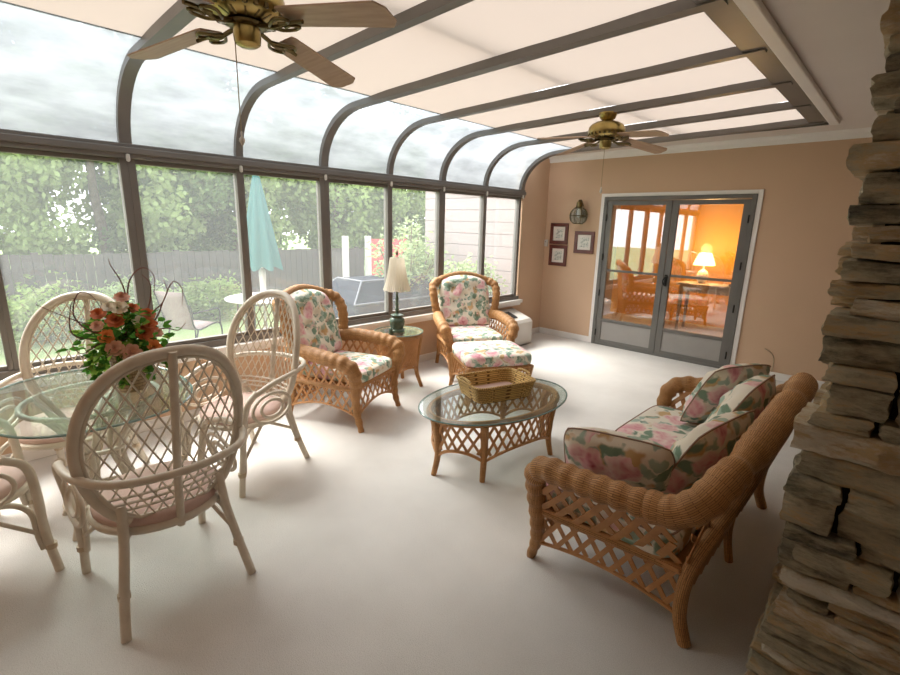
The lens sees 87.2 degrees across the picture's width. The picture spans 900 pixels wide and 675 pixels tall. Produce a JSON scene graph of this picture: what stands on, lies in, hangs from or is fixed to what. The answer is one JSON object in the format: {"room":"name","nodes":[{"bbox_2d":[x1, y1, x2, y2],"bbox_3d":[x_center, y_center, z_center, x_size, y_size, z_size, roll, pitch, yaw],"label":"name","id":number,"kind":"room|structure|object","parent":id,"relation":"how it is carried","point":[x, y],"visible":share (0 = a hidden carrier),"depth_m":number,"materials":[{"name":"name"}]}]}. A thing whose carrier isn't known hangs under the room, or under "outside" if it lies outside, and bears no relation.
{"room":"sunroom","nodes":[
{"label":"sunroom","id":0,"kind":"room"},
{"bbox_2d":[127,0,396,145],"bbox_3d":[-0.812,-1.122,1.908,0.998,0.667,0.998,-4,14,-21],"label":"ceiling fan","id":1,"kind":"object","parent":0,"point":[248,21],"visible":1,"depth_m":1.82,"materials":[{"name":"wood"}]},
{"bbox_2d":[0,158,549,454],"bbox_3d":[-1.016,-0.767,4.880,0.120,3.050,6.978,14,18,42],"label":"wall","id":2,"kind":"structure","parent":0,"point":[533,217],"depth_m":5.83,"materials":[{"name":"beige paint"}]},
{"bbox_2d":[0,301,13,371],"bbox_3d":[-2.825,-0.619,2.342,0.860,1.961,0.796,14,18,42],"label":"window","id":3,"kind":"structure","parent":2,"relation":"in","point":[9,366],"depth_m":3.03,"materials":[{"name":"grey metal"}]},
{"bbox_2d":[0,0,145,369],"bbox_3d":[-2.281,-0.737,2.893,0.860,1.961,0.796,14,18,42],"label":"window","id":4,"kind":"structure","parent":2,"relation":"in","point":[59,75],"depth_m":2.89,"materials":[{"name":"glass"}]},
{"bbox_2d":[1,0,176,36],"bbox_3d":[-1.084,-1.432,1.554,2.467,0.068,0.775,14,18,42],"label":"shade","id":5,"kind":"object","parent":4,"relation":"attached to","point":[135,17],"visible":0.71,"depth_m":2.32,"materials":[{"name":"fabric"}]},
{"bbox_2d":[116,0,199,143],"bbox_3d":[-1.082,-1.313,2.134,3.322,0.546,0.075,14,18,42],"label":"trim","id":6,"kind":"structure","parent":2,"relation":"attached to","point":[176,17],"depth_m":2.86,"materials":[{"name":"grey metal"}]},
{"bbox_2d":[127,48,276,346],"bbox_3d":[-1.738,-0.855,3.444,0.860,1.961,0.796,14,18,42],"label":"window","id":7,"kind":"structure","parent":2,"relation":"in","point":[184,99],"depth_m":3.41,"materials":[{"name":"glass"}]},
{"bbox_2d":[187,33,293,71],"bbox_3d":[-1.173,-1.732,2.803,0.504,0.068,0.557,14,18,42],"label":"shade","id":8,"kind":"object","parent":7,"relation":"attached to","point":[262,57],"depth_m":2.88,"materials":[{"name":"fabric"}]},
{"bbox_2d":[0,295,518,379],"bbox_3d":[-1.224,-0.124,4.777,0.090,0.053,6.351,14,18,42],"label":"trim","id":9,"kind":"structure","parent":2,"relation":"attached to","point":[220,342],"depth_m":4.24,"materials":[{"name":"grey metal"}]},
{"bbox_2d":[0,299,522,393],"bbox_3d":[-1.206,-0.059,4.794,0.175,0.082,6.381,14,18,42],"label":"trim","id":10,"kind":"structure","parent":2,"relation":"attached to","point":[428,316],"depth_m":4.12,"materials":[{"name":"white paint"}]},
{"bbox_2d":[0,128,525,197],"bbox_3d":[-1.177,-1.543,4.428,0.120,0.100,6.351,14,18,42],"label":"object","id":11,"kind":"structure","parent":2,"relation":"attached to","point":[8,138],"depth_m":3.68,"materials":[{"name":"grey metal"}]},
{"bbox_2d":[1,327,538,461],"bbox_3d":[-0.997,0.395,5.109,0.015,0.085,6.978,14,18,42],"label":"baseboard","id":12,"kind":"structure","parent":2,"relation":"attached to","point":[28,455],"depth_m":3.72,"materials":[{"name":"white paint"}]},
{"bbox_2d":[240,77,369,334],"bbox_3d":[-1.194,-0.973,3.995,0.860,1.961,0.796,14,18,42],"label":"window","id":13,"kind":"structure","parent":2,"relation":"in","point":[289,121],"depth_m":3.96,"materials":[{"name":"glass"}]},
{"bbox_2d":[234,0,473,156],"bbox_3d":[-0.539,-1.431,2.685,3.322,0.546,0.058,14,18,42],"label":"trim","id":14,"kind":"structure","parent":2,"relation":"attached to","point":[426,10],"depth_m":2.62,"materials":[{"name":"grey metal"}]},
{"bbox_2d":[324,101,440,321],"bbox_3d":[-0.650,-1.091,4.546,0.860,1.961,0.796,14,18,42],"label":"window","id":15,"kind":"structure","parent":2,"relation":"in","point":[364,141],"depth_m":4.54,"materials":[{"name":"glass"}]},
{"bbox_2d":[390,118,493,313],"bbox_3d":[-0.106,-1.208,5.098,0.860,1.961,0.796,14,18,42],"label":"window","id":16,"kind":"structure","parent":2,"relation":"in","point":[422,154],"depth_m":5.10,"materials":[{"name":"glass"}]},
{"bbox_2d":[296,0,674,95],"bbox_3d":[0.003,-1.667,2.656,2.467,0.068,0.775,14,18,42],"label":"ceiling panel","id":17,"kind":"object","parent":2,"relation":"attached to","point":[474,31],"visible":0.67,"depth_m":2.58,"materials":[{"name":"fabric"}]},
{"bbox_2d":[441,132,537,274],"bbox_3d":[0.437,-1.326,5.649,0.860,1.961,0.796,14,18,42],"label":"window","id":18,"kind":"structure","parent":2,"relation":"in","point":[470,164],"depth_m":5.66,"materials":[{"name":"glass"}]},
{"bbox_2d":[319,0,727,166],"bbox_3d":[0.005,-1.549,3.236,3.322,0.546,0.075,14,18,42],"label":"curved roof beam","id":19,"kind":"structure","parent":2,"relation":"attached to","point":[677,9],"depth_m":2.72,"materials":[{"name":"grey metal"}]},
{"bbox_2d":[482,143,570,298],"bbox_3d":[0.981,-1.444,6.199,0.860,1.961,0.796,14,18,42],"label":"window","id":20,"kind":"structure","parent":2,"relation":"in","point":[508,172],"depth_m":6.26,"materials":[{"name":"glass"}]},
{"bbox_2d":[552,139,585,147],"bbox_3d":[1.475,-2.334,5.604,0.336,0.068,0.484,14,18,42],"label":"shade","id":21,"kind":"object","parent":20,"relation":"attached to","point":[570,143],"depth_m":5.64,"materials":[{"name":"fabric"}]},
{"bbox_2d":[513,117,601,138],"bbox_3d":[1.159,-2.147,4.789,1.043,0.068,0.560,14,18,42],"label":"shade","id":22,"kind":"object","parent":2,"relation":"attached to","point":[581,125],"depth_m":4.87,"materials":[{"name":"fabric"}]},
{"bbox_2d":[386,46,766,174],"bbox_3d":[0.549,-1.667,3.787,3.322,0.546,0.058,14,18,42],"label":"trim","id":23,"kind":"structure","parent":2,"relation":"attached to","point":[732,53],"depth_m":3.34,"materials":[{"name":"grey metal"}]},
{"bbox_2d":[459,57,765,127],"bbox_3d":[1.091,-1.903,3.758,2.467,0.068,0.775,14,18,42],"label":"ceiling panel","id":24,"kind":"object","parent":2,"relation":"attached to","point":[741,70],"visible":0.69,"depth_m":3.58,"materials":[{"name":"fabric"}]},
{"bbox_2d":[439,78,792,180],"bbox_3d":[1.092,-1.784,4.338,3.322,0.546,0.075,14,18,42],"label":"trim","id":25,"kind":"structure","parent":2,"relation":"attached to","point":[761,84],"depth_m":3.93,"materials":[{"name":"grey metal"}]},
{"bbox_2d":[483,101,810,185],"bbox_3d":[1.636,-1.902,4.889,3.322,0.546,0.058,14,18,42],"label":"trim","id":26,"kind":"structure","parent":2,"relation":"attached to","point":[782,106],"depth_m":4.40,"materials":[{"name":"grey metal"}]},
{"bbox_2d":[519,118,824,189],"bbox_3d":[2.180,-2.020,5.441,3.322,0.546,0.075,14,18,42],"label":"trim","id":27,"kind":"structure","parent":2,"relation":"attached to","point":[798,122],"depth_m":4.98,"materials":[{"name":"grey metal"}]},
{"bbox_2d":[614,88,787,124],"bbox_3d":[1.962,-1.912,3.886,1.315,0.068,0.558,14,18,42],"label":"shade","id":28,"kind":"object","parent":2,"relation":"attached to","point":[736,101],"depth_m":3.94,"materials":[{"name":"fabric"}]},
{"bbox_2d":[0,312,818,674],"bbox_3d":[2.074,0.765,4.277,5.720,0.100,9.960,14,18,42],"label":"floor","id":29,"kind":"structure","parent":0,"point":[367,561],"depth_m":2.29,"materials":[{"name":"beige carpet"}]},
{"bbox_2d":[0,418,64,571],"bbox_3d":[-2.260,0.542,2.031,0.686,1.176,0.719,13,18,40],"label":"dining chair","id":30,"kind":"object","parent":29,"relation":"on","point":[18,478],"visible":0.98,"depth_m":2.14,"materials":[{"name":"wicker"}]},
{"bbox_2d":[0,466,26,499],"bbox_3d":[-2.219,0.681,2.115,0.504,0.076,0.504,13,18,40],"label":"seat cushion","id":31,"kind":"object","parent":30,"relation":"on","point":[5,487],"depth_m":2.18,"materials":[{"name":"pink fabric"}]},
{"bbox_2d":[0,291,149,515],"bbox_3d":[-2.287,0.346,2.850,0.686,1.176,0.719,-1,14,-8],"label":"dining chair","id":32,"kind":"object","parent":29,"relation":"on","point":[24,428],"visible":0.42,"depth_m":2.90,"materials":[{"name":"wicker"}]},
{"bbox_2d":[14,406,117,443],"bbox_3d":[-2.281,0.511,2.822,0.504,0.076,0.504,-1,14,-8],"label":"seat cushion","id":33,"kind":"object","parent":32,"relation":"on","point":[24,428],"depth_m":2.66,"materials":[{"name":"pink fabric"}]},
{"bbox_2d":[0,366,192,540],"bbox_3d":[-1.911,0.648,2.600,1.116,0.724,0.900,14,18,42],"label":"dining table","id":34,"kind":"object","parent":29,"relation":"on","point":[57,420],"visible":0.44,"depth_m":2.52,"materials":[{"name":"clear glass"}]},
{"bbox_2d":[37,259,184,392],"bbox_3d":[-1.746,-0.063,2.503,0.537,0.708,0.465,-2,14,-15],"label":"flower arrangement","id":35,"kind":"object","parent":34,"relation":"on","point":[111,343],"visible":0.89,"depth_m":2.45,"materials":[{"name":"green plant"}]},
{"bbox_2d":[51,344,255,643],"bbox_3d":[-1.272,0.556,2.075,0.719,1.176,0.686,13,17,39],"label":"dining chair","id":36,"kind":"object","parent":29,"relation":"on","point":[162,495],"visible":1,"depth_m":1.89,"materials":[{"name":"wicker"}]},
{"bbox_2d":[90,460,216,526],"bbox_3d":[-1.325,0.695,2.152,0.504,0.076,0.504,13,17,39],"label":"seat cushion","id":37,"kind":"object","parent":36,"relation":"on","point":[169,514],"depth_m":2.02,"materials":[{"name":"pink fabric"}]},
{"bbox_2d":[179,290,309,497],"bbox_3d":[-1.335,0.301,3.141,0.686,1.176,0.719,8,15,24],"label":"dining chair","id":38,"kind":"object","parent":29,"relation":"on","point":[260,408],"visible":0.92,"depth_m":3.17,"materials":[{"name":"wicker"}]},
{"bbox_2d":[200,392,280,425],"bbox_3d":[-1.368,0.464,3.118,0.504,0.076,0.504,8,15,24],"label":"seat cushion","id":39,"kind":"object","parent":38,"relation":"on","point":[272,407],"depth_m":3.04,"materials":[{"name":"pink fabric"}]},
{"bbox_2d":[272,284,404,432],"bbox_3d":[-0.957,0.118,4.097,0.888,1.106,0.904,7,14,21],"label":"wicker armchair","id":40,"kind":"object","parent":29,"relation":"on","point":[327,366],"visible":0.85,"depth_m":4.00,"materials":[{"name":"wicker"}]},
{"bbox_2d":[284,289,341,365],"bbox_3d":[-1.203,-0.123,4.144,0.264,0.590,0.630,7,14,21],"label":"cushion","id":41,"kind":"object","parent":40,"relation":"on","point":[319,328],"depth_m":4.13,"materials":[{"name":"fabric"}]},
{"bbox_2d":[302,350,391,382],"bbox_3d":[-0.894,0.244,4.100,0.650,0.124,0.580,7,14,21],"label":"seat cushion","id":42,"kind":"object","parent":40,"relation":"on","point":[372,367],"depth_m":3.98,"materials":[{"name":"fabric"}]},
{"bbox_2d":[374,326,422,386],"bbox_3d":[-0.525,0.216,4.848,0.498,0.587,0.498,9,16,30],"label":"side table","id":43,"kind":"object","parent":29,"relation":"on","point":[412,343],"visible":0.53,"depth_m":4.73,"materials":[{"name":"wicker"}]},
{"bbox_2d":[383,251,410,332],"bbox_3d":[-0.522,-0.453,4.660,0.266,0.800,0.266,-4,15,-23],"label":"table lamp","id":44,"kind":"object","parent":43,"relation":"on","point":[396,280],"visible":1,"depth_m":4.56,"materials":[{"name":"beige fabric"}]},
{"bbox_2d":[429,271,518,379],"bbox_3d":[0.232,-0.165,5.411,0.904,1.106,0.888,-2,14,-14],"label":"wicker armchair","id":45,"kind":"object","parent":29,"relation":"on","point":[461,311],"visible":0.77,"depth_m":5.52,"materials":[{"name":"wicker"}]},
{"bbox_2d":[438,275,489,325],"bbox_3d":[0.170,-0.440,5.615,0.630,0.590,0.264,-2,14,-14],"label":"cushion","id":46,"kind":"object","parent":45,"relation":"on","point":[463,300],"depth_m":5.56,"materials":[{"name":"fabric"}]},
{"bbox_2d":[449,325,502,342],"bbox_3d":[0.247,-0.030,5.372,0.580,0.124,0.650,-2,14,-14],"label":"seat cushion","id":47,"kind":"object","parent":45,"relation":"on","point":[460,333],"depth_m":5.17,"materials":[{"name":"fabric"}]},
{"bbox_2d":[449,340,533,405],"bbox_3d":[0.396,0.325,4.702,0.686,0.485,0.632,-2,14,-14],"label":"wicker ottoman","id":48,"kind":"object","parent":29,"relation":"on","point":[474,356],"visible":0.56,"depth_m":4.46,"materials":[{"name":"fabric"}]},
{"bbox_2d":[452,340,531,367],"bbox_3d":[0.400,0.153,4.661,0.670,0.132,0.620,-2,14,-14],"label":"cushion","id":49,"kind":"object","parent":48,"relation":"on","point":[495,353],"depth_m":4.45,"materials":[{"name":"fabric"}]},
{"bbox_2d":[418,378,566,482],"bbox_3d":[0.326,0.645,3.446,1.256,0.442,0.839,-9,17,-37],"label":"coffee table","id":50,"kind":"object","parent":29,"relation":"on","point":[439,423],"visible":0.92,"depth_m":3.17,"materials":[{"name":"wicker"}]},
{"bbox_2d":[456,368,535,403],"bbox_3d":[0.332,0.337,3.446,0.530,0.155,0.363,-6,15,-28],"label":"wicker basket","id":51,"kind":"object","parent":50,"relation":"on","point":[501,384],"visible":1,"depth_m":3.40,"materials":[{"name":"beige wicker"}]},
{"bbox_2d":[486,308,531,345],"bbox_3d":[0.687,-0.101,6.505,0.354,0.462,1.100,14,18,42],"label":"air conditioner","id":52,"kind":"object","parent":29,"relation":"on","point":[524,322],"visible":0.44,"depth_m":6.64,"materials":[{"name":"white plastic"}]},
{"bbox_2d":[505,312,516,317],"bbox_3d":[0.762,-0.295,6.538,0.165,0.065,0.360,14,18,42],"label":"vent grille","id":53,"kind":"object","parent":52,"relation":"attached to","point":[509,313],"depth_m":6.62,"materials":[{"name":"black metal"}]},
{"bbox_2d":[524,372,817,648],"bbox_3d":[1.232,0.621,2.491,0.945,0.982,1.862,14,18,42],"label":"wicker sofa","id":54,"kind":"object","parent":29,"relation":"on","point":[680,533],"visible":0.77,"depth_m":1.92,"materials":[{"name":"wicker"}]},
{"bbox_2d":[563,427,675,493],"bbox_3d":[0.755,0.572,2.145,0.480,0.349,0.246,10,16,31],"label":"throw pillow","id":55,"kind":"object","parent":54,"relation":"on","point":[636,461],"visible":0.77,"depth_m":2.03,"materials":[{"name":"fabric"}]},
{"bbox_2d":[545,483,696,557],"bbox_3d":[0.891,0.734,2.318,0.660,0.136,0.750,14,18,42],"label":"seat cushion","id":56,"kind":"object","parent":54,"relation":"on","point":[632,543],"depth_m":1.98,"materials":[{"name":"fabric"}]},
{"bbox_2d":[617,406,701,448],"bbox_3d":[1.412,0.622,2.846,0.660,0.136,0.750,14,18,42],"label":"seat cushion","id":57,"kind":"object","parent":54,"relation":"on","point":[662,425],"depth_m":2.89,"materials":[{"name":"fabric"}]},
{"bbox_2d":[665,410,754,493],"bbox_3d":[1.144,0.523,2.131,0.504,0.415,0.270,-6,15,-27],"label":"throw pillow","id":58,"kind":"object","parent":54,"relation":"on","point":[715,439],"visible":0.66,"depth_m":1.97,"materials":[{"name":"fabric"}]},
{"bbox_2d":[680,363,770,422],"bbox_3d":[1.661,0.341,2.861,0.488,0.420,0.274,-3,14,-19],"label":"throw pillow","id":59,"kind":"object","parent":54,"relation":"on","point":[704,399],"visible":0.66,"depth_m":2.73,"materials":[{"name":"fabric"}]},
{"bbox_2d":[704,374,775,422],"bbox_3d":[1.519,0.403,2.502,0.510,0.425,0.270,-9,17,-38],"label":"throw pillow","id":60,"kind":"object","parent":54,"relation":"on","point":[755,393],"visible":0.41,"depth_m":2.33,"materials":[{"name":"fabric"}]},
{"bbox_2d":[674,281,729,329],"bbox_3d":[4.334,-0.447,7.657,1.240,0.800,0.440,14,18,42],"label":"console table","id":61,"kind":"object","parent":29,"relation":"on","point":[687,286],"visible":0.57,"depth_m":7.71,"materials":[{"name":"brown wood"}]},
{"bbox_2d":[693,253,714,283],"bbox_3d":[4.134,-1.129,7.709,0.328,0.492,0.328,14,18,42],"label":"table lamp","id":62,"kind":"object","parent":61,"relation":"on","point":[703,259],"visible":0.94,"depth_m":7.60,"materials":[{"name":"white fabric"}]},
{"bbox_2d":[743,0,899,674],"bbox_3d":[1.962,0.086,1.124,1.704,2.684,0.988,14,18,42],"label":"stone wall","id":63,"kind":"structure","parent":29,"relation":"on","point":[833,606],"depth_m":1.36,"materials":[{"name":"grey"}]},
{"bbox_2d":[425,191,620,314],"bbox_3d":[1.752,-2.047,9.568,2.630,3.500,3.715,14,18,42],"label":"wall","id":64,"kind":"structure","parent":0,"point":[461,211],"depth_m":8.36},
{"bbox_2d":[610,204,743,327],"bbox_3d":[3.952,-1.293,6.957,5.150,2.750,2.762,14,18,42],"label":"door glass","id":65,"kind":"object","parent":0,"point":[714,229],"depth_m":8.57,"materials":[{"name":"glass"}]},
{"bbox_2d":[539,137,870,381],"bbox_3d":[3.537,-0.931,5.395,5.920,2.750,0.120,14,18,42],"label":"wall","id":66,"kind":"structure","parent":0,"point":[810,193],"depth_m":5.31,"materials":[{"name":"beige paint"}]},
{"bbox_2d":[548,245,567,265],"bbox_3d":[1.621,-1.235,7.120,0.300,0.305,0.022,14,18,42],"label":"picture frame","id":67,"kind":"object","parent":66,"relation":"attached to","point":[557,253],"visible":1,"depth_m":7.11,"materials":[{"name":"brown wood"}]},
{"bbox_2d":[554,251,561,259],"bbox_3d":[1.621,-1.235,7.120,0.130,0.135,0.002,14,18,42],"label":"print","id":68,"kind":"object","parent":67,"relation":"attached to","point":[557,254],"depth_m":7.12},
{"bbox_2d":[549,223,568,244],"bbox_3d":[1.626,-1.548,7.049,0.300,0.305,0.022,14,18,42],"label":"picture frame","id":69,"kind":"object","parent":66,"relation":"attached to","point":[558,232],"visible":1,"depth_m":7.04,"materials":[{"name":"brown wood"}]},
{"bbox_2d":[555,229,562,237],"bbox_3d":[1.626,-1.548,7.049,0.130,0.135,0.002,14,18,42],"label":"print","id":70,"kind":"object","parent":69,"relation":"attached to","point":[558,232],"depth_m":7.05},
{"bbox_2d":[569,200,587,223],"bbox_3d":[1.817,-1.772,6.665,0.261,0.335,0.261,14,18,42],"label":"wall lantern","id":71,"kind":"object","parent":66,"relation":"attached to","point":[581,212],"visible":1,"depth_m":6.64,"materials":[{"name":"gold metal"}]},
{"bbox_2d":[573,231,594,253],"bbox_3d":[1.925,-1.366,6.792,0.310,0.310,0.022,14,18,42],"label":"picture frame","id":72,"kind":"object","parent":66,"relation":"attached to","point":[583,240],"visible":1,"depth_m":6.79,"materials":[{"name":"brown wood"}]},
{"bbox_2d":[579,237,588,247],"bbox_3d":[1.925,-1.366,6.792,0.140,0.140,0.002,14,18,42],"label":"print","id":73,"kind":"object","parent":72,"relation":"attached to","point":[583,241],"depth_m":6.79},
{"bbox_2d":[588,189,764,368],"bbox_3d":[2.760,-0.785,6.105,1.913,2.100,0.165,14,18,42],"label":"door","id":74,"kind":"structure","parent":66,"relation":"in","point":[656,340],"depth_m":6.01,"materials":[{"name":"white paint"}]},
{"bbox_2d":[539,327,824,387],"bbox_3d":[3.465,0.377,5.650,5.700,0.085,0.015,14,18,42],"label":"baseboard","id":75,"kind":"structure","parent":66,"relation":"attached to","point":[778,376],"depth_m":7.08,"materials":[{"name":"white paint"}]},
{"bbox_2d":[549,127,875,162],"bbox_3d":[3.513,-2.104,5.044,5.700,0.085,0.055,14,18,42],"label":"trim","id":76,"kind":"structure","parent":66,"relation":"attached to","point":[867,132],"depth_m":5.32,"materials":[{"name":"white paint"}]},
{"bbox_2d":[559,0,890,155],"bbox_3d":[1.112,-1.687,2.598,5.920,0.120,7.198,14,18,42],"label":"ceiling","id":77,"kind":"structure","parent":0,"point":[838,42],"depth_m":2.66,"materials":[{"name":"paint"}]},
{"bbox_2d":[537,111,668,193],"bbox_3d":[1.345,-1.595,4.122,0.998,0.667,0.998,7,14,22],"label":"ceiling fan","id":78,"kind":"object","parent":77,"relation":"hanging from","point":[606,131],"visible":1,"depth_m":4.01,"materials":[{"name":"gold metal"}]},
{"bbox_2d":[651,118,828,137],"bbox_3d":[2.433,-2.225,5.210,2.780,0.100,0.030,14,18,42],"label":"trim","id":79,"kind":"structure","parent":77,"relation":"attached to","point":[825,123],"depth_m":4.44,"materials":[{"name":"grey metal"}]},
{"bbox_2d":[693,0,826,122],"bbox_3d":[1.182,-1.523,2.090,0.140,0.080,6.331,14,18,42],"label":"trim","id":80,"kind":"structure","parent":77,"relation":"attached to","point":[729,19],"depth_m":2.64,"materials":[{"name":"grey metal"}]},
{"bbox_2d":[173,15,229,36],"bbox_3d":[-1.313,-1.664,2.505,0.436,0.068,0.166,14,18,42],"label":"shade","id":81,"kind":"object","parent":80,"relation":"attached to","point":[197,22],"depth_m":2.49,"materials":[{"name":"fabric"}]},
{"bbox_2d":[264,27,368,51],"bbox_3d":[-0.720,-1.647,2.494,0.557,0.068,0.332,14,18,42],"label":"shade","id":82,"kind":"object","parent":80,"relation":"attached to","point":[316,39],"depth_m":2.58,"materials":[{"name":"fabric"}]},
{"bbox_2d":[283,0,366,4],"bbox_3d":[-0.576,-1.559,2.139,0.321,0.068,0.248,14,18,42],"label":"shade","id":83,"kind":"object","parent":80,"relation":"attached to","point":[287,2],"depth_m":2.22,"materials":[{"name":"fabric"}]},
{"bbox_2d":[373,0,425,15],"bbox_3d":[-0.243,-1.548,2.131,0.232,0.068,0.160,14,18,42],"label":"shade","id":84,"kind":"object","parent":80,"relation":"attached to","point":[395,7],"depth_m":2.24,"materials":[{"name":"fabric"}]},
{"bbox_2d":[390,12,734,113],"bbox_3d":[0.547,-1.785,3.207,2.467,0.068,0.775,14,18,42],"label":"ceiling panel","id":85,"kind":"object","parent":80,"relation":"attached to","point":[696,34],"visible":0.69,"depth_m":2.97,"materials":[{"name":"fabric"}]},
{"bbox_2d":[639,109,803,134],"bbox_3d":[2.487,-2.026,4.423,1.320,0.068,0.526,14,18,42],"label":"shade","id":86,"kind":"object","parent":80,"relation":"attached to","point":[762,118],"depth_m":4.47,"materials":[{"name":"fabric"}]},
{"bbox_2d":[733,0,840,124],"bbox_3d":[1.286,-1.473,2.055,0.075,0.035,6.411,14,18,42],"label":"trim","id":87,"kind":"structure","parent":77,"relation":"attached to","point":[755,11],"depth_m":2.61,"materials":[{"name":"white paint"}]},
{"label":"outside","id":88,"kind":"structure","parent":0,"visible":0},
{"bbox_2d":[0,234,420,364],"bbox_3d":[-16.889,-5.823,31.213,59.880,0.100,100.000,14,18,42],"label":"lawn","id":89,"kind":"structure","parent":88,"point":[215,329],"depth_m":8.26,"materials":[{"name":"green plant"}]},
{"bbox_2d":[0,152,92,294],"bbox_3d":[-8.661,-2.662,8.341,3.752,4.793,3.446,-9,17,-36],"label":"leafy tree","id":90,"kind":"object","parent":89,"relation":"on","point":[27,170],"visible":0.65,"depth_m":8.22,"materials":[{"name":"green plant"}]},
{"bbox_2d":[4,270,106,347],"bbox_3d":[-6.218,-0.413,7.297,1.519,1.271,1.935,0,13,-4],"label":"shrub","id":91,"kind":"object","parent":89,"relation":"on","point":[24,309],"visible":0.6,"depth_m":7.11,"materials":[{"name":"green plant"}]},
{"bbox_2d":[0,155,222,287],"bbox_3d":[-7.537,-3.831,10.008,4.884,6.342,3.964,-1,14,-10],"label":"leafy tree","id":92,"kind":"object","parent":89,"relation":"on","point":[151,210],"visible":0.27,"depth_m":9.99,"materials":[{"name":"green plant"}]},
{"bbox_2d":[90,270,193,329],"bbox_3d":[-5.546,-0.694,8.326,1.636,1.119,1.618,14,18,42],"label":"shrub","id":93,"kind":"object","parent":89,"relation":"on","point":[118,285],"visible":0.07,"depth_m":8.27,"materials":[{"name":"green plant"}]},
{"bbox_2d":[61,162,233,245],"bbox_3d":[-8.584,-5.769,13.390,4.653,8.485,5.733,-11,18,-42],"label":"leafy tree","id":94,"kind":"object","parent":89,"relation":"on","point":[72,204],"visible":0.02,"depth_m":12.15,"materials":[{"name":"green plant"}]},
{"bbox_2d":[75,159,248,272],"bbox_3d":[-6.648,-3.695,11.517,3.566,5.425,3.871,1,13,-2],"label":"leafy tree","id":95,"kind":"object","parent":89,"relation":"on","point":[228,205],"visible":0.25,"depth_m":10.70,"materials":[{"name":"green plant"}]},
{"bbox_2d":[0,247,363,323],"bbox_3d":[-7.813,-0.652,7.458,0.142,1.300,15.613,14,18,42],"label":"wooden fence","id":96,"kind":"object","parent":89,"relation":"on","point":[300,266],"visible":0.41,"depth_m":9.52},
{"bbox_2d":[153,290,222,341],"bbox_3d":[-3.791,-0.241,6.910,0.586,0.957,0.674,5,14,15],"label":"patio chair","id":97,"kind":"object","parent":89,"relation":"on","point":[173,308],"visible":0.85,"depth_m":6.66,"materials":[{"name":"fabric"}]},
{"bbox_2d":[175,269,255,321],"bbox_3d":[-4.750,-0.770,9.247,1.578,1.114,1.430,-8,16,-34],"label":"shrub","id":98,"kind":"object","parent":89,"relation":"on","point":[210,296],"visible":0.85,"depth_m":9.06,"materials":[{"name":"green plant"}]},
{"bbox_2d":[224,292,273,331],"bbox_3d":[-3.006,-0.298,7.698,1.160,0.736,1.160,14,18,42],"label":"patio table","id":99,"kind":"object","parent":89,"relation":"on","point":[237,299],"visible":0.31,"depth_m":7.27,"materials":[{"name":"white metal"}]},
{"bbox_2d":[247,175,282,327],"bbox_3d":[-2.982,-1.249,7.471,0.625,2.690,0.625,-4,15,-23],"label":"patio umbrella","id":100,"kind":"object","parent":99,"relation":"on","point":[263,249],"visible":0.82,"depth_m":7.22,"materials":[{"name":"teal fabric"}]},
{"bbox_2d":[210,193,301,249],"bbox_3d":[-8.079,-7.250,18.096,7.507,9.204,8.150,4,14,9],"label":"leafy tree","id":101,"kind":"object","parent":89,"relation":"on","point":[280,241],"visible":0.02,"depth_m":20.03,"materials":[{"name":"green plant"}]},
{"bbox_2d":[185,170,332,251],"bbox_3d":[-5.698,-4.221,12.496,4.595,6.035,5.002,10,16,32],"label":"leafy tree","id":102,"kind":"object","parent":89,"relation":"on","point":[300,188],"visible":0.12,"depth_m":12.31,"materials":[{"name":"green plant"}]},
{"bbox_2d":[266,182,407,265],"bbox_3d":[-3.544,-4.817,14.563,5.309,6.342,4.309,11,17,36],"label":"leafy tree","id":103,"kind":"object","parent":89,"relation":"on","point":[305,220],"visible":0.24,"depth_m":13.40,"materials":[{"name":"green plant"}]},
{"bbox_2d":[342,236,406,276],"bbox_3d":[-1.835,-1.715,11.853,0.120,1.620,1.940,14,18,42],"label":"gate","id":104,"kind":"object","parent":89,"relation":"on","point":[369,261],"visible":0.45,"depth_m":11.57,"materials":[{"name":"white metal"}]},
{"bbox_2d":[330,188,425,263],"bbox_3d":[-1.764,-4.282,14.948,3.275,5.215,4.035,8,15,26],"label":"leafy tree","id":105,"kind":"object","parent":89,"relation":"on","point":[413,204],"visible":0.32,"depth_m":14.09,"materials":[{"name":"green plant"}]},
{"bbox_2d":[341,190,425,264],"bbox_3d":[-1.572,-5.253,17.179,5.298,6.072,4.880,-2,14,-13],"label":"leafy tree","id":106,"kind":"object","parent":89,"relation":"on","point":[408,194],"visible":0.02,"depth_m":15.99,"materials":[{"name":"green plant"}]},
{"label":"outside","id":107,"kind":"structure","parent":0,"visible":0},
{"bbox_3d":[1.628,-0.375,10.058,2.870,0.015,9.700,14,18,42],"label":"patio","id":108,"kind":"object","parent":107,"visible":0},
{"bbox_2d":[332,274,431,317],"bbox_3d":[-1.104,-0.484,7.899,1.025,1.064,1.899,14,18,42],"label":"box","id":109,"kind":"object","parent":108,"relation":"on","point":[361,295],"visible":0.43,"depth_m":7.29,"materials":[{"name":"grey"}]},
{"bbox_2d":[364,215,447,291],"bbox_3d":[-0.720,-1.078,8.257,1.589,2.081,1.743,3,13,5],"label":"shrub","id":110,"kind":"object","parent":108,"relation":"on","point":[410,253],"visible":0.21,"depth_m":8.02,"materials":[{"name":"green plant"}]},
{"bbox_2d":[433,252,507,296],"bbox_3d":[0.297,-0.623,7.686,1.218,1.510,1.214,-3,14,-19],"label":"shrub","id":111,"kind":"object","parent":108,"relation":"on","point":[460,265],"visible":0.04,"depth_m":7.46,"materials":[{"name":"green plant"}]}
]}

